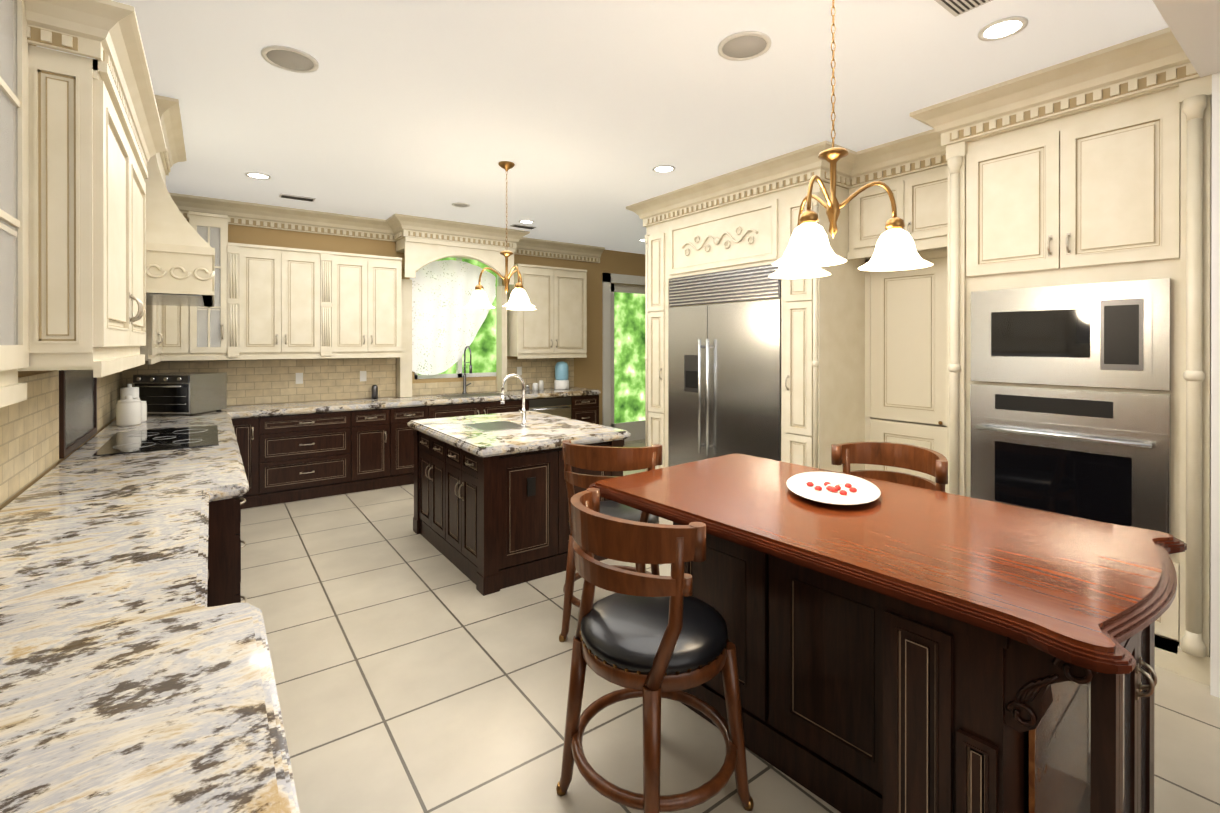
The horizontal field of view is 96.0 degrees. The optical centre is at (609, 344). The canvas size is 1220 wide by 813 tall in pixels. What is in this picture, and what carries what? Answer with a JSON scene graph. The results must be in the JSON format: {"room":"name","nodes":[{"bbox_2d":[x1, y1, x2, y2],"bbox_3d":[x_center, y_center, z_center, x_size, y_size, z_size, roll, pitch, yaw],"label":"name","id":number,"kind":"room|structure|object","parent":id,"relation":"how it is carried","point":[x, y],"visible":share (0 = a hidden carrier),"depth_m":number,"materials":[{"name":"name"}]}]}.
{"room":"kitchen","nodes":[
{"label":"kitchen","id":0,"kind":"room"},
{"bbox_2d":[0,44,115,509],"bbox_3d":[-1.954,0.056,1.398,0.150,3.000,13.000,0,0,-36],"label":"wall","id":1,"kind":"structure","parent":0,"point":[20,374],"depth_m":2.64,"materials":[{"name":"beige"}]},
{"bbox_2d":[0,0,39,403],"bbox_3d":[-1.355,-0.507,0.985,0.322,1.228,0.700,0,0,-36],"label":"upper cabinet","id":2,"kind":"object","parent":1,"relation":"attached to","point":[19,19],"depth_m":1.31,"materials":[{"name":"beige paint"}]},
{"bbox_2d":[40,0,151,371],"bbox_3d":[-1.846,-0.407,1.776,0.457,0.923,1.173,0,0,-36],"label":"upper cabinet","id":3,"kind":"object","parent":1,"relation":"attached to","point":[82,140],"depth_m":1.42,"materials":[{"name":"beige paint"}]},
{"bbox_2d":[148,305,159,363],"bbox_3d":[-3.749,-0.435,4.283,0.322,1.111,0.550,0,0,-36],"label":"upper cabinet","id":4,"kind":"object","parent":1,"relation":"attached to","point":[155,308],"depth_m":4.46,"materials":[{"name":"beige paint"}]},
{"bbox_2d":[160,305,163,359],"bbox_3d":[-4.077,-0.436,4.734,0.322,1.111,0.565,0,0,-36],"label":"upper cabinet","id":5,"kind":"object","parent":1,"relation":"attached to","point":[161,306],"depth_m":5.00,"materials":[{"name":"beige paint"}]},
{"bbox_2d":[144,94,214,306],"bbox_3d":[-3.046,-0.769,3.631,0.696,1.339,1.304,0,0,-36],"label":"range hood","id":6,"kind":"object","parent":1,"relation":"attached to","point":[180,258],"visible":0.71,"depth_m":3.24,"materials":[{"name":"beige paint"}]},
{"bbox_2d":[187,220,644,424],"bbox_3d":[-1.665,0.043,7.359,12.000,3.000,0.150,0,0,-36],"label":"wall","id":7,"kind":"structure","parent":0,"point":[588,372],"depth_m":7.86,"materials":[{"name":"beige paint"}]},
{"bbox_2d":[192,211,283,359],"bbox_3d":[-3.750,-0.568,5.510,0.745,1.370,0.376,0,0,-36],"label":"upper cabinet","id":8,"kind":"object","parent":7,"relation":"attached to","point":[245,321],"depth_m":5.38,"materials":[{"name":"beige paint"}]},
{"bbox_2d":[0,358,573,505],"bbox_3d":[-0.297,0.371,3.502,4.998,0.520,7.697,0,0,-36],"label":"backsplash","id":9,"kind":"structure","parent":7,"relation":"attached to","point":[53,419],"depth_m":5.34,"materials":[{"name":"tile"}]},
{"bbox_2d":[284,247,367,355],"bbox_3d":[-3.115,-0.568,5.971,0.825,1.370,0.376,0,0,-36],"label":"upper cabinet","id":10,"kind":"object","parent":7,"relation":"attached to","point":[326,292],"depth_m":5.82,"materials":[{"name":"beige paint"}]},
{"bbox_2d":[368,238,403,355],"bbox_3d":[-2.633,-0.569,6.321,0.365,1.370,0.376,0,0,-36],"label":"upper cabinet","id":11,"kind":"object","parent":7,"relation":"attached to","point":[385,281],"depth_m":6.19,"materials":[{"name":"beige paint"}]},
{"bbox_2d":[169,192,604,262],"bbox_3d":[-2.004,-1.344,6.114,5.608,0.220,1.458,0,0,-36],"label":"crown molding","id":12,"kind":"structure","parent":7,"relation":"attached to","point":[395,227],"depth_m":6.30,"materials":[{"name":"beige paint"}]},
{"bbox_2d":[415,257,501,378],"bbox_3d":[-1.951,-0.356,7.122,1.180,1.640,0.098,0,0,-36],"label":"window","id":13,"kind":"structure","parent":7,"relation":"in","point":[458,374],"depth_m":7.12,"materials":[{"name":"white"}]},
{"bbox_2d":[410,260,495,374],"bbox_3d":[-1.978,-0.349,7.002,1.125,1.455,0.024,0,0,-36],"label":"lace curtain","id":14,"kind":"object","parent":13,"relation":"hanging from","point":[434,316],"visible":0.79,"depth_m":6.92,"materials":[{"name":"white fabric"}]},
{"bbox_2d":[404,237,515,287],"bbox_3d":[-1.899,-1.005,6.837,1.370,0.460,0.402,0,0,-36],"label":"window valance","id":15,"kind":"object","parent":7,"relation":"attached to","point":[418,252],"depth_m":6.57,"materials":[{"name":"beige paint"}]},
{"bbox_2d":[504,264,586,355],"bbox_3d":[-0.867,-0.452,7.607,1.075,1.211,0.370,0,0,-36],"label":"upper cabinet","id":16,"kind":"object","parent":7,"relation":"attached to","point":[558,326],"depth_m":7.43,"materials":[{"name":"beige paint"}]},
{"bbox_2d":[602,273,644,441],"bbox_3d":[0.360,0.220,8.783,1.230,2.640,0.125,0,0,-36],"label":"door frame","id":17,"kind":"structure","parent":7,"relation":"in","point":[634,429],"depth_m":8.47,"materials":[{"name":"white"}]},
{"bbox_2d":[36,0,1167,253],"bbox_3d":[1.069,-1.474,3.589,12.000,0.050,13.000,0,0,-36],"label":"ceiling","id":18,"kind":"structure","parent":0,"point":[586,116],"depth_m":3.10,"materials":[{"name":"white paint"}]},
{"bbox_2d":[245,172,270,179],"bbox_3d":[-3.014,-1.447,4.702,0.186,0.008,0.186,0,0,27],"label":"recessed light","id":19,"kind":"object","parent":18,"relation":"in","point":[255,175],"depth_m":4.69,"materials":[{"name":"white"}]},
{"bbox_2d":[261,45,318,72],"bbox_3d":[-1.616,-1.441,2.778,0.251,0.010,0.251,0,0,-45],"label":"ceiling speaker","id":20,"kind":"object","parent":18,"relation":"in","point":[286,58],"depth_m":2.77,"materials":[{"name":"white plastic"}]},
{"bbox_2d":[279,193,315,201],"bbox_3d":[-3.074,-1.445,5.400,0.300,0.014,0.130,0,0,-36],"label":"air vent","id":21,"kind":"object","parent":18,"relation":"in","point":[288,196],"depth_m":5.37,"materials":[{"name":"white"}]},
{"bbox_2d":[452,202,469,207],"bbox_3d":[-1.546,-1.448,5.695,0.182,0.009,0.182,0,0,-45],"label":"recessed light","id":22,"kind":"object","parent":18,"relation":"in","point":[461,205],"depth_m":5.69,"materials":[{"name":"white"}]},
{"bbox_2d":[463,161,536,309],"bbox_3d":[-0.797,-0.873,4.357,0.621,1.154,0.574,0,0,-36],"label":"pendant light","id":23,"kind":"object","parent":18,"relation":"hanging from","point":[519,299],"visible":1,"depth_m":4.34,"materials":[{"name":"gold metal"}]},
{"bbox_2d":[510,224,535,229],"bbox_3d":[-1.066,-1.448,6.734,0.300,0.014,0.130,0,0,-36],"label":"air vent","id":24,"kind":"object","parent":18,"relation":"in","point":[513,225],"depth_m":6.69,"materials":[{"name":"white metal"}]},
{"bbox_2d":[518,220,533,227],"bbox_3d":[-0.986,-1.450,6.471,0.186,0.008,0.186,0,0,-45],"label":"recessed light","id":25,"kind":"object","parent":18,"relation":"in","point":[520,221],"depth_m":6.49,"materials":[{"name":"white"}]},
{"bbox_2d":[652,165,674,172],"bbox_3d":[0.444,-1.446,4.520,0.186,0.008,0.186,0,0,9],"label":"recessed light","id":26,"kind":"object","parent":18,"relation":"in","point":[661,168],"depth_m":4.51,"materials":[{"name":"white"}]},
{"bbox_2d":[718,31,771,60],"bbox_3d":[0.648,-1.441,2.654,0.251,0.010,0.251,0,0,9],"label":"ceiling speaker","id":27,"kind":"object","parent":18,"relation":"in","point":[743,45],"depth_m":2.64,"materials":[{"name":"white plastic"}]},
{"bbox_2d":[768,0,932,278],"bbox_3d":[0.813,-0.868,2.093,0.598,1.154,0.619,0,0,-36],"label":"chandelier","id":28,"kind":"object","parent":18,"relation":"hanging from","point":[809,253],"visible":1,"depth_m":2.03,"materials":[{"name":"white glass"}]},
{"bbox_2d":[934,0,992,16],"bbox_3d":[1.413,-1.438,2.232,0.360,0.014,0.160,0,0,-36],"label":"air vent","id":29,"kind":"object","parent":18,"relation":"in","point":[956,8],"depth_m":2.32,"materials":[{"name":"white"}]},
{"bbox_2d":[978,16,1027,40],"bbox_3d":[1.792,-1.442,2.508,0.186,0.008,0.186,0,0,9],"label":"recessed light","id":30,"kind":"object","parent":18,"relation":"in","point":[1003,28],"depth_m":2.50,"materials":[{"name":"white"}]},
{"bbox_2d":[240,439,1219,812],"bbox_3d":[1.069,1.576,3.595,12.000,0.050,13.000,0,0,-36],"label":"floor","id":31,"kind":"structure","parent":0,"point":[414,671],"depth_m":2.42,"materials":[{"name":"beige tile"}]},
{"bbox_2d":[207,394,598,606],"bbox_3d":[-0.295,1.121,3.512,5.005,0.860,7.670,0,0,-36],"label":"base cabinets","id":32,"kind":"object","parent":31,"relation":"on","point":[291,458],"visible":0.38,"depth_m":5.55,"materials":[{"name":"brown wood"}]},
{"bbox_2d":[0,406,299,812],"bbox_3d":[-1.975,0.659,2.282,0.840,0.069,7.694,0,0,-36],"label":"countertop","id":33,"kind":"structure","parent":32,"relation":"on","point":[136,673],"depth_m":1.16,"materials":[{"name":"stone"}]},
{"bbox_2d":[116,393,143,425],"bbox_3d":[-3.774,0.514,4.309,0.150,0.230,0.155,0,0,-36],"label":"canister","id":34,"kind":"object","parent":33,"relation":"on","point":[131,408],"depth_m":4.27,"materials":[{"name":"white ceramic"}]},
{"bbox_2d":[120,384,138,393],"bbox_3d":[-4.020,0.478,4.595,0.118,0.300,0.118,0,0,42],"label":"lid","id":35,"kind":"object","parent":34,"relation":"on","point":[129,389],"depth_m":4.56,"materials":[{"name":"white ceramic"}]},
{"bbox_2d":[144,401,146,421],"bbox_3d":[-3.856,0.528,4.470,0.130,0.200,0.135,0,0,-36],"label":"canister","id":36,"kind":"object","parent":33,"relation":"on","point":[145,404],"depth_m":4.48,"materials":[{"name":"white ceramic"}]},
{"bbox_2d":[133,372,226,414],"bbox_3d":[-3.966,0.447,5.058,0.540,0.360,0.463,0,0,4],"label":"toaster oven","id":37,"kind":"object","parent":33,"relation":"on","point":[188,393],"visible":0.88,"depth_m":4.87,"materials":[{"name":"silver metal"}]},
{"bbox_2d":[236,387,600,417],"bbox_3d":[-2.028,0.654,6.581,4.244,0.060,0.674,0,0,-36],"label":"countertop","id":38,"kind":"structure","parent":32,"relation":"on","point":[259,410],"depth_m":6.05,"materials":[{"name":"stone"}]},
{"bbox_2d":[371,380,543,398],"bbox_3d":[-1.826,0.543,6.944,2.220,0.160,0.145,0,0,-36],"label":"clutter","id":39,"kind":"object","parent":38,"relation":"on","point":[374,391],"visible":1,"depth_m":7.44,"materials":[{"name":"white"}]},
{"bbox_2d":[462,346,471,393],"bbox_3d":[-1.771,0.318,6.920,0.113,0.610,0.246,0,0,-36],"label":"sink faucet","id":40,"kind":"object","parent":38,"relation":"on","point":[464,380],"visible":1,"depth_m":6.96,"materials":[{"name":"grey metal"}]},
{"bbox_2d":[435,392,508,398],"bbox_3d":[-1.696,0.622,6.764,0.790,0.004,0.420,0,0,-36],"label":"sink","id":41,"kind":"object","parent":38,"relation":"in","point":[470,395],"visible":0.98,"depth_m":6.72,"materials":[{"name":"grey"}]},
{"bbox_2d":[554,361,568,389],"bbox_3d":[-0.677,0.426,7.701,0.210,0.390,0.210,0,0,-36],"label":"water jug","id":42,"kind":"object","parent":38,"relation":"on","point":[561,381],"visible":1,"depth_m":7.62,"materials":[{"name":"blue plastic"}]},
{"bbox_2d":[413,429,623,595],"bbox_3d":[-0.776,1.119,4.300,1.114,0.860,1.466,0,0,-36],"label":"kitchen island","id":43,"kind":"object","parent":31,"relation":"on","point":[489,525],"visible":0.77,"depth_m":3.65,"materials":[{"name":"brown wood"}]},
{"bbox_2d":[407,411,629,457],"bbox_3d":[-0.769,0.657,4.304,1.180,0.064,1.550,0,0,-36],"label":"island countertop","id":44,"kind":"structure","parent":43,"relation":"on","point":[490,435],"depth_m":3.99,"materials":[{"name":"stone"}]},
{"bbox_2d":[501,374,526,423],"bbox_3d":[-0.767,0.428,4.330,0.222,0.400,0.105,0,0,-36],"label":"island faucet","id":45,"kind":"object","parent":44,"relation":"on","point":[523,418],"visible":1,"depth_m":4.34,"materials":[{"name":"silver metal"}]},
{"bbox_2d":[559,440,661,641],"bbox_3d":[0.022,1.037,3.045,0.672,1.040,0.672,0,0,-36],"label":"stool","id":46,"kind":"object","parent":31,"relation":"on","point":[598,458],"visible":0.4,"depth_m":2.87,"materials":[{"name":"brown wood"}]},
{"bbox_2d":[556,488,753,812],"bbox_3d":[0.148,1.040,1.874,0.562,1.040,0.564,0,0,-36],"label":"stool","id":47,"kind":"object","parent":31,"relation":"on","point":[652,640],"visible":1,"depth_m":1.69,"materials":[{"name":"brown wood"}]},
{"bbox_2d":[645,222,664,470],"bbox_3d":[0.740,0.126,5.798,0.710,2.840,0.344,0,0,-36],"label":"tall cabinet","id":48,"kind":"object","parent":31,"relation":"on","point":[655,237],"depth_m":5.61,"materials":[{"name":"beige paint"}]},
{"bbox_2d":[626,141,841,226],"bbox_3d":[0.910,-1.343,4.882,0.150,0.217,2.330,0,0,-36],"label":"crown molding","id":49,"kind":"structure","parent":48,"relation":"attached to","point":[795,168],"depth_m":4.61,"materials":[{"name":"beige paint"}]},
{"bbox_2d":[665,218,676,466],"bbox_3d":[0.903,0.127,5.573,0.710,2.840,0.212,0,0,-36],"label":"pilaster","id":50,"kind":"object","parent":31,"relation":"on","point":[671,225],"depth_m":5.43,"materials":[{"name":"beige paint"}]},
{"bbox_2d":[677,198,752,464],"bbox_3d":[1.232,0.128,5.120,0.710,2.840,0.909,0,0,-36],"label":"refrigerator","id":51,"kind":"object","parent":31,"relation":"on","point":[715,245],"depth_m":4.95,"materials":[{"name":"silver metal"}]},
{"bbox_2d":[753,191,776,459],"bbox_3d":[1.561,0.129,4.666,0.710,2.840,0.211,0,0,-36],"label":"tall cabinet","id":52,"kind":"object","parent":31,"relation":"on","point":[764,206],"depth_m":4.52,"materials":[{"name":"beige paint"}]},
{"bbox_2d":[773,181,848,471],"bbox_3d":[1.724,0.129,4.442,0.710,2.840,0.344,0,0,-36],"label":"tall cabinet","id":53,"kind":"object","parent":31,"relation":"on","point":[811,315],"depth_m":4.25,"materials":[{"name":"beige paint"}]},
{"bbox_2d":[831,442,947,491],"bbox_3d":[1.319,1.038,2.690,0.562,1.040,0.564,0,0,-36],"label":"stool","id":54,"kind":"object","parent":31,"relation":"on","point":[919,459],"visible":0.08,"depth_m":2.87,"materials":[{"name":"brown wood"}]},
{"bbox_2d":[845,167,940,482],"bbox_3d":[2.246,0.160,4.067,0.307,2.780,0.884,0,0,-36],"label":"tall cabinet","id":55,"kind":"object","parent":31,"relation":"on","point":[893,389],"depth_m":4.22,"materials":[{"name":"beige paint"}]},
{"bbox_2d":[836,137,946,188],"bbox_3d":[2.080,-1.341,3.937,0.155,0.217,0.875,0,0,-36],"label":"crown molding","id":56,"kind":"structure","parent":55,"relation":"attached to","point":[891,159],"depth_m":4.04,"materials":[{"name":"beige paint"}]},
{"bbox_2d":[673,522,1156,812],"bbox_3d":[0.939,1.117,2.126,0.998,0.875,1.684,0,0,-36],"label":"island base","id":57,"kind":"object","parent":31,"relation":"on","point":[856,698],"visible":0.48,"depth_m":1.53,"materials":[{"name":"brown wood"}]},
{"bbox_2d":[588,453,1186,673],"bbox_3d":[0.889,0.652,2.139,1.144,0.055,1.835,0,0,-39],"label":"countertop","id":58,"kind":"structure","parent":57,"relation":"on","point":[1092,595],"depth_m":1.69,"materials":[{"name":"brown wood"}]},
{"bbox_2d":[786,471,880,504],"bbox_3d":[0.937,0.607,2.317,0.494,0.031,0.433,0,0,-36],"label":"platter","id":59,"kind":"object","parent":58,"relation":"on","point":[833,488],"visible":1,"depth_m":2.30,"materials":[{"name":"white ceramic"}]},
{"bbox_2d":[941,75,1211,685],"bbox_3d":[2.667,0.132,3.137,0.716,2.840,1.105,0,0,-36],"label":"tall cabinet","id":60,"kind":"object","parent":31,"relation":"on","point":[1037,335],"depth_m":2.83,"materials":[{"name":"beige paint"}]},
{"bbox_2d":[906,27,1199,154],"bbox_3d":[2.305,-1.339,2.961,0.150,0.217,1.268,0,0,-36],"label":"crown molding","id":61,"kind":"structure","parent":60,"relation":"attached to","point":[1147,62],"depth_m":2.89,"materials":[{"name":"beige paint"}]},
{"bbox_2d":[823,165,944,188],"bbox_3d":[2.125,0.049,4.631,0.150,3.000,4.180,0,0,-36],"label":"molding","id":62,"kind":"structure","parent":0,"point":[882,180],"depth_m":4.39,"materials":[{"name":"beige wood"}]},
{"bbox_2d":[1152,0,1219,77],"bbox_3d":[0.980,-1.319,1.116,4.270,0.250,0.218,0,0,-36],"label":"header beam","id":63,"kind":"structure","parent":0,"point":[1194,26],"depth_m":2.08,"materials":[{"name":"white paint"}]},
{"bbox_2d":[1210,72,1219,697],"bbox_3d":[4.399,0.057,0.835,0.930,3.000,4.625,0,0,-36],"label":"wall","id":64,"kind":"structure","parent":0,"point":[1215,466],"depth_m":2.42,"materials":[{"name":"white paint"}]},
{"label":"outside","id":65,"kind":"structure","parent":0,"visible":0},
{"bbox_2d":[418,257,644,422],"bbox_3d":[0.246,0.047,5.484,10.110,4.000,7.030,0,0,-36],"label":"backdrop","id":66,"kind":"structure","parent":65,"point":[629,357],"depth_m":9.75,"materials":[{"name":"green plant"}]}
]}

